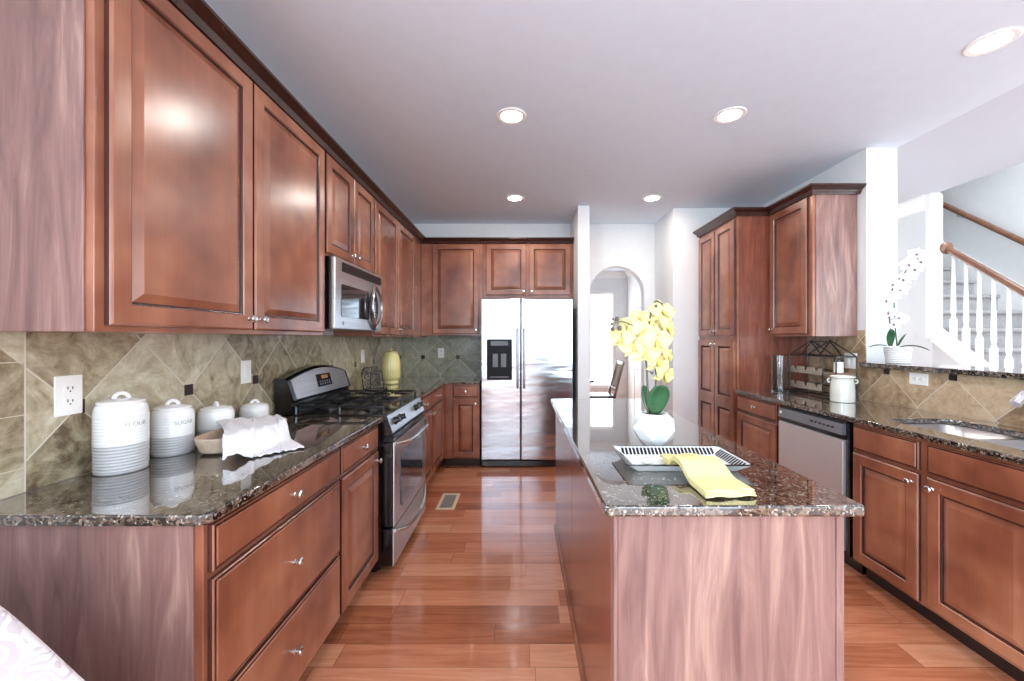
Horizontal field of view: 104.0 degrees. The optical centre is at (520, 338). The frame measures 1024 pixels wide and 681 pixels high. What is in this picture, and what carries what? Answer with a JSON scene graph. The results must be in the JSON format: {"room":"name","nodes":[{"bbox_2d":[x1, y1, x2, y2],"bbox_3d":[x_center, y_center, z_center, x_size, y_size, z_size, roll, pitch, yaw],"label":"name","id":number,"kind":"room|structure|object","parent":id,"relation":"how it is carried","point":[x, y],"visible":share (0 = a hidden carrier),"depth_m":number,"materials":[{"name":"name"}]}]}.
{"room":"kitchen","nodes":[
{"label":"kitchen","id":0,"kind":"room"},
{"bbox_2d":[0,331,364,500],"bbox_3d":[-1.494,-0.017,2.900,0.120,2.743,11.000,0,0,0],"label":"wall","id":1,"kind":"structure","parent":0,"point":[325,332],"depth_m":1.29,"materials":[{"name":"paint"}]},
{"bbox_2d":[0,0,324,334],"bbox_3d":[-1.256,-0.552,1.667,0.352,1.065,1.230,0,0,0],"label":"upper cabinet","id":2,"kind":"object","parent":1,"relation":"attached to","point":[148,185],"visible":0.99,"depth_m":1.17,"materials":[{"name":"brown wood"}]},
{"bbox_2d":[168,0,573,243],"bbox_3d":[-0.421,-1.102,2.749,1.720,0.058,3.704,0,0,5],"label":"crown molding","id":3,"kind":"structure","parent":2,"relation":"attached to","point":[199,13],"depth_m":1.89,"materials":[{"name":"brown wood"}]},
{"bbox_2d":[0,332,401,499],"bbox_3d":[-1.430,0.205,2.885,0.008,0.471,3.870,0,0,0],"label":"tile backsplash","id":4,"kind":"structure","parent":1,"relation":"attached to","point":[38,449],"depth_m":1.42,"materials":[{"name":"tile"}]},
{"bbox_2d":[54,374,81,416],"bbox_3d":[-1.421,0.177,1.258,0.009,0.125,0.078,0,0,0],"label":"wall outlet","id":5,"kind":"object","parent":4,"relation":"attached to","point":[67,389],"visible":1,"depth_m":1.25,"materials":[{"name":"white plastic"}]},
{"bbox_2d":[64,384,75,393],"bbox_3d":[-1.419,0.157,1.258,0.003,0.028,0.032,0,0,0],"label":"socket","id":6,"kind":"object","parent":5,"relation":"attached to","point":[68,388],"depth_m":1.26,"materials":[{"name":"white plastic"}]},
{"bbox_2d":[64,397,75,406],"bbox_3d":[-1.419,0.197,1.258,0.003,0.028,0.032,0,0,0],"label":"socket","id":7,"kind":"object","parent":5,"relation":"attached to","point":[68,401],"depth_m":1.26,"materials":[{"name":"white plastic"}]},
{"bbox_2d":[241,360,250,383],"bbox_3d":[-1.421,0.170,2.070,0.010,0.118,0.074,0,0,0],"label":"wall outlet","id":8,"kind":"object","parent":4,"relation":"attached to","point":[245,365],"visible":1,"depth_m":2.06,"materials":[{"name":"white plastic"}]},
{"bbox_2d":[361,350,364,362],"bbox_3d":[-1.421,0.155,3.600,0.010,0.118,0.074,0,0,0],"label":"wall outlet","id":9,"kind":"object","parent":4,"relation":"attached to","point":[362,351],"visible":1,"depth_m":3.59,"materials":[{"name":"white plastic"}]},
{"bbox_2d":[325,153,374,272],"bbox_3d":[-1.256,-0.782,2.667,0.352,0.605,0.766,0,0,0],"label":"upper cabinet","id":10,"kind":"object","parent":1,"relation":"attached to","point":[349,208],"visible":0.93,"depth_m":2.56,"materials":[{"name":"brown wood"}]},
{"bbox_2d":[325,256,382,330],"bbox_3d":[-1.228,-0.268,2.668,0.408,0.421,0.756,0,0,0],"label":"microwave oven","id":11,"kind":"object","parent":10,"relation":"attached to","point":[353,297],"visible":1,"depth_m":2.50,"materials":[{"name":"silver metal"}]},
{"bbox_2d":[333,199,426,336],"bbox_3d":[-1.256,-0.552,3.932,0.352,1.065,1.760,0,0,0],"label":"upper cabinet","id":12,"kind":"object","parent":1,"relation":"attached to","point":[397,251],"visible":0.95,"depth_m":3.56,"materials":[{"name":"brown wood"}]},
{"bbox_2d":[414,224,654,398],"bbox_3d":[0.093,-0.017,4.885,3.054,2.743,0.130,0,0,0],"label":"wall","id":13,"kind":"structure","parent":0,"point":[630,248],"depth_m":4.82,"materials":[{"name":"paint"}]},
{"bbox_2d":[402,336,480,375],"bbox_3d":[-0.933,0.198,4.816,0.986,0.486,0.008,0,0,0],"label":"tile backsplash","id":14,"kind":"structure","parent":13,"relation":"attached to","point":[462,354],"depth_m":4.81,"materials":[{"name":"tile"}]},
{"bbox_2d":[438,348,443,357],"bbox_3d":[-0.962,0.168,4.807,0.074,0.118,0.009,0,0,0],"label":"wall outlet","id":15,"kind":"object","parent":14,"relation":"attached to","point":[440,350],"visible":1,"depth_m":4.81,"materials":[{"name":"white plastic"}]},
{"bbox_2d":[421,244,482,335],"bbox_3d":[-0.778,-0.562,4.644,0.700,1.045,0.348,0,0,0],"label":"upper cabinet","id":16,"kind":"object","parent":13,"relation":"attached to","point":[451,274],"visible":0.98,"depth_m":4.50,"materials":[{"name":"brown wood"}]},
{"bbox_2d":[483,244,572,298],"bbox_3d":[0.082,-0.772,4.644,1.016,0.625,0.348,0,0,0],"label":"upper cabinet","id":17,"kind":"object","parent":13,"relation":"attached to","point":[520,271],"visible":0.99,"depth_m":4.50,"materials":[{"name":"brown wood"}]},
{"bbox_2d":[570,206,588,398],"bbox_3d":[0.654,-0.017,4.495,0.120,2.743,0.650,0,0,0],"label":"wall","id":18,"kind":"structure","parent":0,"point":[579,225],"depth_m":4.17,"materials":[{"name":"paint"}]},
{"bbox_2d":[590,278,626,398],"bbox_3d":[0.383,-0.017,8.340,3.634,2.743,0.120,0,0,0],"label":"wall","id":19,"kind":"structure","parent":0,"point":[617,285],"depth_m":8.28,"materials":[{"name":"paint"}]},
{"bbox_2d":[590,292,614,386],"bbox_3d":[1.175,0.015,8.340,1.550,1.980,0.080,0,0,0],"label":"window","id":20,"kind":"structure","parent":19,"relation":"in","point":[591,293],"depth_m":8.30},
{"bbox_2d":[595,270,631,277],"bbox_3d":[0.383,-1.323,6.615,3.634,0.130,3.330,0,0,0],"label":"ceiling","id":21,"kind":"structure","parent":19,"relation":"attached to","point":[603,274],"depth_m":8.23,"materials":[{"name":"white paint"}]},
{"bbox_2d":[204,0,1023,270],"bbox_3d":[1.750,-1.438,2.890,6.700,0.100,11.220,0,0,0],"label":"ceiling","id":22,"kind":"structure","parent":0,"point":[620,100],"depth_m":2.27,"materials":[{"name":"paint"}]},
{"bbox_2d":[496,107,525,124],"bbox_3d":[-0.060,-1.385,2.490,0.188,0.006,0.188,0,0,0],"label":"recessed light","id":23,"kind":"object","parent":22,"relation":"in","point":[510,115],"visible":1,"depth_m":2.48,"materials":[{"name":"white glass"}]},
{"bbox_2d":[505,195,523,201],"bbox_3d":[-0.060,-1.385,3.940,0.188,0.006,0.188,0,0,0],"label":"recessed light","id":24,"kind":"object","parent":22,"relation":"in","point":[514,198],"visible":1,"depth_m":3.94,"materials":[{"name":"white glass"}]},
{"bbox_2d":[642,195,661,201],"bbox_3d":[1.290,-1.385,3.940,0.188,0.006,0.188,0,0,0],"label":"recessed light","id":25,"kind":"object","parent":22,"relation":"in","point":[650,198],"visible":1,"depth_m":3.94,"materials":[{"name":"white glass"}]},
{"bbox_2d":[713,106,746,123],"bbox_3d":[1.295,-1.385,2.480,0.188,0.006,0.188,0,0,0],"label":"recessed light","id":26,"kind":"object","parent":22,"relation":"in","point":[731,114],"visible":1,"depth_m":2.47,"materials":[{"name":"white glass"}]},
{"bbox_2d":[962,26,1023,56],"bbox_3d":[2.200,-1.385,1.870,0.188,0.006,0.188,0,0,0],"label":"recessed light","id":27,"kind":"object","parent":22,"relation":"in","point":[998,39],"visible":1,"depth_m":1.86,"materials":[{"name":"white glass"}]},
{"bbox_2d":[627,275,640,398],"bbox_3d":[2.250,-0.017,6.675,0.100,2.743,3.450,0,0,0],"label":"wall","id":28,"kind":"structure","parent":0,"point":[633,288],"depth_m":8.04,"materials":[{"name":"paint"}]},
{"bbox_2d":[632,297,640,398],"bbox_3d":[2.190,0.290,7.350,0.020,2.130,1.000,0,0,0],"label":"trim","id":29,"kind":"structure","parent":28,"relation":"attached to","point":[638,299],"depth_m":7.82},
{"bbox_2d":[633,301,640,398],"bbox_3d":[2.150,0.330,7.350,0.098,2.030,0.800,0,0,0],"label":"door","id":30,"kind":"structure","parent":28,"relation":"in","point":[636,306],"depth_m":7.44,"materials":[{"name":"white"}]},
{"bbox_2d":[299,458,1015,680],"bbox_3d":[1.800,1.385,2.890,6.800,0.060,11.220,0,0,0],"label":"floor","id":31,"kind":"structure","parent":0,"point":[476,591],"depth_m":1.97,"materials":[{"name":"brown wood"}]},
{"bbox_2d":[0,606,84,680],"bbox_3d":[-1.025,0.895,0.475,0.710,0.920,0.650,0,0,0],"label":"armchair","id":32,"kind":"object","parent":31,"relation":"on","point":[24,656],"visible":1,"depth_m":0.76,"materials":[{"name":"fabric"}]},
{"bbox_2d":[0,449,339,680],"bbox_3d":[-1.101,0.913,1.405,0.662,0.884,0.759,0,0,0],"label":"base cabinet","id":33,"kind":"object","parent":31,"relation":"on","point":[252,593],"visible":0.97,"depth_m":1.03,"materials":[{"name":"brown wood"}]},
{"bbox_2d":[0,416,382,526],"bbox_3d":[-1.105,0.456,1.642,0.639,0.030,1.284,0,0,0],"label":"countertop","id":34,"kind":"structure","parent":33,"relation":"on","point":[194,488],"depth_m":1.18,"materials":[{"name":"stone"}]},
{"bbox_2d":[91,391,149,475],"bbox_3d":[-1.343,0.308,1.345,0.140,0.266,0.140,0,0,0],"label":"ceramic canister","id":35,"kind":"object","parent":34,"relation":"on","point":[120,428],"visible":1,"depth_m":1.30,"materials":[{"name":"grey ceramic"}]},
{"bbox_2d":[149,399,194,457],"bbox_3d":[-1.345,0.336,1.545,0.134,0.211,0.134,0,0,0],"label":"ceramic canister","id":36,"kind":"object","parent":34,"relation":"on","point":[172,426],"visible":0.98,"depth_m":1.50,"materials":[{"name":"grey ceramic"}]},
{"bbox_2d":[197,401,234,435],"bbox_3d":[-1.345,0.357,1.765,0.134,0.168,0.134,0,0,0],"label":"ceramic canister","id":37,"kind":"object","parent":34,"relation":"on","point":[207,417],"visible":0.64,"depth_m":1.71,"materials":[{"name":"grey ceramic"}]},
{"bbox_2d":[194,417,286,454],"bbox_3d":[-1.170,0.408,1.700,0.174,0.066,0.436,0,0,3],"label":"dough bowl","id":38,"kind":"object","parent":34,"relation":"on","point":[210,443],"visible":0.32,"depth_m":1.50,"materials":[{"name":"brown wood"}]},
{"bbox_2d":[239,399,269,417],"bbox_3d":[-1.345,0.372,2.020,0.128,0.139,0.128,0,0,0],"label":"ceramic canister","id":39,"kind":"object","parent":34,"relation":"on","point":[256,409],"visible":0.63,"depth_m":1.98,"materials":[{"name":"grey ceramic"}]},
{"bbox_2d":[216,414,303,459],"bbox_3d":[-1.110,0.391,1.663,0.270,0.093,0.475,0,0,-43],"label":"tea towel","id":40,"kind":"object","parent":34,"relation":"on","point":[251,437],"visible":1,"depth_m":1.59,"materials":[{"name":"white fabric"}]},
{"bbox_2d":[275,365,427,571],"bbox_3d":[-1.042,0.765,2.674,0.746,1.180,0.768,0,0,0],"label":"gas stove","id":41,"kind":"object","parent":31,"relation":"on","point":[310,390],"visible":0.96,"depth_m":2.44,"materials":[{"name":"silver metal"}]},
{"bbox_2d":[290,396,419,416],"bbox_3d":[-1.048,0.442,2.674,0.555,0.016,0.768,0,0,0],"label":"cooktop","id":42,"kind":"object","parent":41,"relation":"in","point":[396,408],"depth_m":2.44,"materials":[{"name":"black metal"}]},
{"bbox_2d":[337,425,382,614],"bbox_3d":[-1.101,0.913,2.034,0.662,0.884,0.495,0,0,0],"label":"base cabinet","id":43,"kind":"object","parent":31,"relation":"on","point":[358,478],"visible":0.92,"depth_m":1.97,"materials":[{"name":"brown wood"}]},
{"bbox_2d":[421,393,434,484],"bbox_3d":[-1.101,0.913,3.350,0.662,0.884,0.556,0,0,0],"label":"base cabinet","id":44,"kind":"object","parent":31,"relation":"on","point":[427,400],"visible":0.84,"depth_m":3.46,"materials":[{"name":"brown wood"}]},
{"bbox_2d":[431,386,442,474],"bbox_3d":[-1.101,0.913,4.220,0.662,0.884,1.180,0,0,0],"label":"base cabinet","id":45,"kind":"object","parent":31,"relation":"on","point":[437,395],"visible":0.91,"depth_m":3.84,"materials":[{"name":"brown wood"}]},
{"bbox_2d":[350,376,480,397],"bbox_3d":[-0.927,0.456,3.941,0.995,0.030,1.741,0,0,0],"label":"countertop","id":46,"kind":"structure","parent":45,"relation":"on","point":[423,385],"depth_m":3.96,"materials":[{"name":"stone"}]},
{"bbox_2d":[361,366,386,389],"bbox_3d":[-1.255,0.339,3.405,0.181,0.203,0.166,0,0,-40],"label":"stand","id":47,"kind":"object","parent":46,"relation":"on","point":[374,367],"visible":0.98,"depth_m":3.42,"materials":[{"name":"black metal"}]},
{"bbox_2d":[382,348,400,384],"bbox_3d":[-1.270,0.265,3.920,0.172,0.352,0.172,0,0,0],"label":"ceramic jar","id":48,"kind":"object","parent":46,"relation":"on","point":[391,368],"visible":0.99,"depth_m":3.86,"materials":[{"name":"yellow ceramic"}]},
{"bbox_2d":[435,493,459,509],"bbox_3d":[-0.605,1.352,3.335,0.150,0.006,0.330,0,0,0],"label":"floor vent","id":49,"kind":"object","parent":31,"relation":"in","point":[448,501],"visible":1,"depth_m":3.32,"materials":[{"name":"metal"}]},
{"bbox_2d":[443,383,481,465],"bbox_3d":[-0.626,0.913,4.480,0.383,0.884,0.660,0,0,0],"label":"base cabinet","id":50,"kind":"object","parent":31,"relation":"on","point":[461,402],"visible":0.98,"depth_m":4.19,"materials":[{"name":"brown wood"}]},
{"bbox_2d":[481,298,572,465],"bbox_3d":[0.063,0.464,4.472,0.966,1.782,0.660,0,0,0],"label":"refrigerator","id":51,"kind":"object","parent":31,"relation":"on","point":[527,343],"visible":0.89,"depth_m":4.20,"materials":[{"name":"grey metal"}]},
{"bbox_2d":[590,360,624,398],"bbox_3d":[1.331,0.854,6.400,0.563,1.007,0.440,0,0,0],"label":"dining chair","id":52,"kind":"object","parent":31,"relation":"on","point":[617,374],"visible":0.7,"depth_m":6.34,"materials":[{"name":"brown wood"}]},
{"bbox_2d":[554,414,843,680],"bbox_3d":[0.580,0.913,1.982,0.687,0.884,1.806,0,0,0],"label":"kitchen island","id":53,"kind":"object","parent":31,"relation":"on","point":[648,598],"visible":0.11,"depth_m":1.08,"materials":[{"name":"brown wood"}]},
{"bbox_2d":[551,399,864,516],"bbox_3d":[0.567,0.456,2.010,0.694,0.030,1.909,0,0,0],"label":"island countertop","id":54,"kind":"structure","parent":53,"relation":"on","point":[591,427],"depth_m":1.25,"materials":[{"name":"stone"}]},
{"bbox_2d":[609,299,674,445],"bbox_3d":[0.507,0.136,1.677,0.272,0.611,0.170,0,0,16],"label":"potted orchid","id":55,"kind":"object","parent":54,"relation":"on","point":[639,334],"visible":1,"depth_m":1.63,"materials":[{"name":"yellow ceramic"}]},
{"bbox_2d":[612,446,753,470],"bbox_3d":[0.552,0.424,1.412,0.414,0.034,0.240,0,0,0],"label":"serving tray","id":56,"kind":"object","parent":54,"relation":"on","point":[631,455],"visible":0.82,"depth_m":1.47,"materials":[{"name":"white metal"}]},
{"bbox_2d":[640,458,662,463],"bbox_3d":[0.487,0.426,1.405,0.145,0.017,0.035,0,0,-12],"label":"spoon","id":57,"kind":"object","parent":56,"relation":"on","point":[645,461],"visible":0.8,"depth_m":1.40,"materials":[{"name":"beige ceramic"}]},
{"bbox_2d":[659,453,756,497],"bbox_3d":[0.574,0.410,1.272,0.148,0.054,0.347,0,0,-2],"label":"dish towel","id":58,"kind":"object","parent":56,"relation":"on","point":[708,475],"visible":0.99,"depth_m":1.21,"materials":[{"name":"yellow fabric"}]},
{"bbox_2d":[698,216,806,442],"bbox_3d":[2.174,0.135,3.867,0.668,2.440,0.742,0,0,0],"label":"pantry cabinet","id":59,"kind":"object","parent":31,"relation":"on","point":[736,347],"visible":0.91,"depth_m":3.52,"materials":[{"name":"brown wood"}]},
{"bbox_2d":[693,183,866,237],"bbox_3d":[2.017,-1.102,3.497,0.422,0.058,1.502,0,0,-26],"label":"crown molding","id":60,"kind":"structure","parent":59,"relation":"attached to","point":[810,189],"depth_m":3.21,"materials":[{"name":"brown wood"}]},
{"bbox_2d":[737,394,784,463],"bbox_3d":[2.171,0.913,3.213,0.653,0.884,0.566,0,0,0],"label":"base cabinet","id":61,"kind":"object","parent":31,"relation":"on","point":[757,419],"visible":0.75,"depth_m":3.16,"materials":[{"name":"brown wood"}]},
{"bbox_2d":[778,406,865,574],"bbox_3d":[2.175,0.919,2.604,0.617,0.872,0.610,0,0,0],"label":"dishwasher","id":62,"kind":"object","parent":31,"relation":"on","point":[819,448],"visible":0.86,"depth_m":2.48,"materials":[{"name":"silver metal"}]},
{"bbox_2d":[853,423,1023,680],"bbox_3d":[2.171,0.913,1.843,0.653,0.884,0.870,0,0,0],"label":"base cabinet","id":63,"kind":"object","parent":31,"relation":"on","point":[940,530],"visible":0.97,"depth_m":1.77,"materials":[{"name":"brown wood"}]},
{"bbox_2d":[735,390,1023,465],"bbox_3d":[2.182,0.456,2.222,0.634,0.030,2.544,0,0,0],"label":"countertop","id":64,"kind":"structure","parent":63,"relation":"on","point":[896,419],"depth_m":2.22,"materials":[{"name":"stone"}]},
{"bbox_2d":[771,355,788,391],"bbox_3d":[2.190,0.290,3.385,0.126,0.302,0.126,0,0,0],"label":"glass vase","id":65,"kind":"object","parent":64,"relation":"on","point":[779,363],"visible":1,"depth_m":3.34,"materials":[{"name":"clear glass"}]},
{"bbox_2d":[789,340,856,398],"bbox_3d":[2.374,0.222,3.170,0.160,0.431,0.510,0,0,0],"label":"wine rack","id":66,"kind":"object","parent":64,"relation":"on","point":[810,370],"visible":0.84,"depth_m":3.17,"materials":[{"name":"black metal"}]},
{"bbox_2d":[833,359,843,372],"bbox_3d":[2.370,0.203,2.985,0.062,0.099,0.062,0,0,0],"label":"jar","id":67,"kind":"object","parent":66,"relation":"on","point":[840,363],"visible":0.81,"depth_m":2.96,"materials":[{"name":"white ceramic"}]},
{"bbox_2d":[823,372,855,374],"bbox_3d":[2.375,0.259,2.985,0.150,0.012,0.122,0,0,0],"label":"shelf","id":68,"kind":"object","parent":66,"relation":"attached to","point":[830,373],"depth_m":2.93,"materials":[{"name":"brown wood"}]},
{"bbox_2d":[827,375,858,402],"bbox_3d":[2.262,0.349,2.815,0.149,0.183,0.148,0,0,0],"label":"ceramic crock","id":69,"kind":"object","parent":64,"relation":"on","point":[842,387],"visible":1,"depth_m":2.76,"materials":[{"name":"beige ceramic"}]},
{"bbox_2d":[908,424,1023,449],"bbox_3d":[2.188,0.561,1.823,0.415,0.179,0.825,0,0,0],"label":"sink","id":70,"kind":"object","parent":64,"relation":"in","point":[991,437],"visible":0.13,"depth_m":2.07,"materials":[{"name":"metal"}]},
{"bbox_2d":[912,425,1011,438],"bbox_3d":[2.188,0.562,2.048,0.367,0.177,0.326,0,0,0],"label":"basin","id":71,"kind":"object","parent":70,"relation":"in","point":[962,431],"depth_m":2.13,"materials":[{"name":"metal"}]},
{"bbox_2d":[985,441,1023,449],"bbox_3d":[2.188,0.562,1.647,0.367,0.177,0.426,0,0,0],"label":"basin","id":72,"kind":"object","parent":70,"relation":"in","point":[1014,444],"depth_m":1.86,"materials":[{"name":"metal"}]},
{"bbox_2d":[1009,390,1023,406],"bbox_3d":[2.351,0.326,1.784,0.236,0.231,0.136,0,0,0],"label":"faucet","id":73,"kind":"object","parent":64,"relation":"on","point":[1018,400],"visible":1,"depth_m":1.81,"materials":[{"name":"silver metal"}]},
{"bbox_2d":[943,241,1023,368],"bbox_3d":[4.529,-0.177,3.750,0.937,3.063,3.300,0,0,0],"label":"staircase","id":74,"kind":"structure","parent":31,"relation":"on","point":[986,282],"depth_m":4.02,"materials":[{"name":"wood"}]},
{"bbox_2d":[655,208,730,424],"bbox_3d":[2.172,-0.017,4.595,1.125,2.743,0.710,0,0,0],"label":"wall","id":75,"kind":"structure","parent":0,"point":[676,245],"depth_m":4.24,"materials":[{"name":"paint"}]},
{"bbox_2d":[761,148,1022,427],"bbox_3d":[2.623,-0.017,2.570,0.225,2.743,3.340,0,0,0],"label":"wall","id":76,"kind":"structure","parent":0,"point":[876,167],"depth_m":2.91,"materials":[{"name":"paint"}]},
{"bbox_2d":[767,195,856,336],"bbox_3d":[2.310,-0.552,3.235,0.376,1.065,0.522,0,0,0],"label":"upper cabinet","id":77,"kind":"object","parent":76,"relation":"attached to","point":[813,239],"visible":0.99,"depth_m":2.98,"materials":[{"name":"brown wood"}]},
{"bbox_2d":[807,330,1023,427],"bbox_3d":[2.505,0.188,2.225,0.010,0.506,2.550,0,0,0],"label":"tile backsplash","id":78,"kind":"structure","parent":76,"relation":"attached to","point":[974,397],"depth_m":2.46,"materials":[{"name":"beige tile"}]},
{"bbox_2d":[844,353,856,368],"bbox_3d":[2.495,0.165,3.030,0.010,0.118,0.116,0,0,0],"label":"wall outlet","id":79,"kind":"object","parent":78,"relation":"attached to","point":[850,363],"visible":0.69,"depth_m":3.03,"materials":[{"name":"white plastic"}]},
{"bbox_2d":[909,372,927,385],"bbox_3d":[2.495,0.251,2.512,0.009,0.074,0.118,0,0,0],"label":"wall outlet","id":80,"kind":"object","parent":78,"relation":"attached to","point":[914,378],"visible":1,"depth_m":2.51,"materials":[{"name":"white plastic"}]},
{"bbox_2d":[860,362,1023,379],"bbox_3d":[2.630,0.185,1.903,0.340,0.032,2.005,0,0,0],"label":"bar ledge","id":81,"kind":"object","parent":76,"relation":"on","point":[1007,373],"visible":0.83,"depth_m":2.32,"materials":[{"name":"stone"}]},
{"bbox_2d":[868,248,930,363],"bbox_3d":[2.638,-0.232,2.769,0.361,0.802,0.151,0,0,15],"label":"potted orchid","id":82,"kind":"object","parent":81,"relation":"on","point":[912,267],"visible":1,"depth_m":2.75,"materials":[{"name":"white plant"}]},
{"bbox_2d":[897,194,942,363],"bbox_3d":[4.000,-0.017,6.120,0.100,2.743,4.560,0,0,0],"label":"wall","id":83,"kind":"structure","parent":0,"point":[911,228],"depth_m":4.00,"materials":[{"name":"paint"}]},
{"bbox_2d":[897,194,925,218],"bbox_3d":[3.905,-1.323,4.920,0.090,0.130,2.160,0,0,0],"label":"trim","id":84,"kind":"structure","parent":83,"relation":"attached to","point":[917,204],"depth_m":4.00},
{"bbox_2d":[925,193,940,337],"bbox_3d":[3.938,-0.697,3.820,0.105,1.383,0.050,0,0,0],"label":"trim","id":85,"kind":"structure","parent":83,"relation":"attached to","point":[932,200],"depth_m":3.79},
{"bbox_2d":[935,345,960,365],"bbox_3d":[4.000,0.679,2.950,0.060,1.351,1.780,0,0,0],"label":"wall","id":86,"kind":"structure","parent":0,"point":[941,357],"depth_m":3.77,"materials":[{"name":"paint"}]},
{"bbox_2d":[930,242,1023,368],"bbox_3d":[3.951,0.286,2.953,0.118,2.379,1.765,0,0,0],"label":"stair railing","id":87,"kind":"object","parent":86,"relation":"on","point":[960,352],"visible":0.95,"depth_m":3.45,"materials":[{"name":"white wood"}]},
{"bbox_2d":[938,162,1023,285],"bbox_3d":[5.060,-0.695,2.900,0.120,4.100,11.000,0,0,0],"label":"wall","id":88,"kind":"structure","parent":0,"point":[997,198],"depth_m":4.24,"materials":[{"name":"paint"}]},
{"bbox_2d":[943,202,1023,245],"bbox_3d":[4.951,-0.935,3.900,0.102,2.208,2.600,0,0,0],"label":"wall handrail","id":89,"kind":"object","parent":88,"relation":"attached to","point":[962,214],"visible":0.71,"depth_m":4.24,"materials":[{"name":"brown wood"}]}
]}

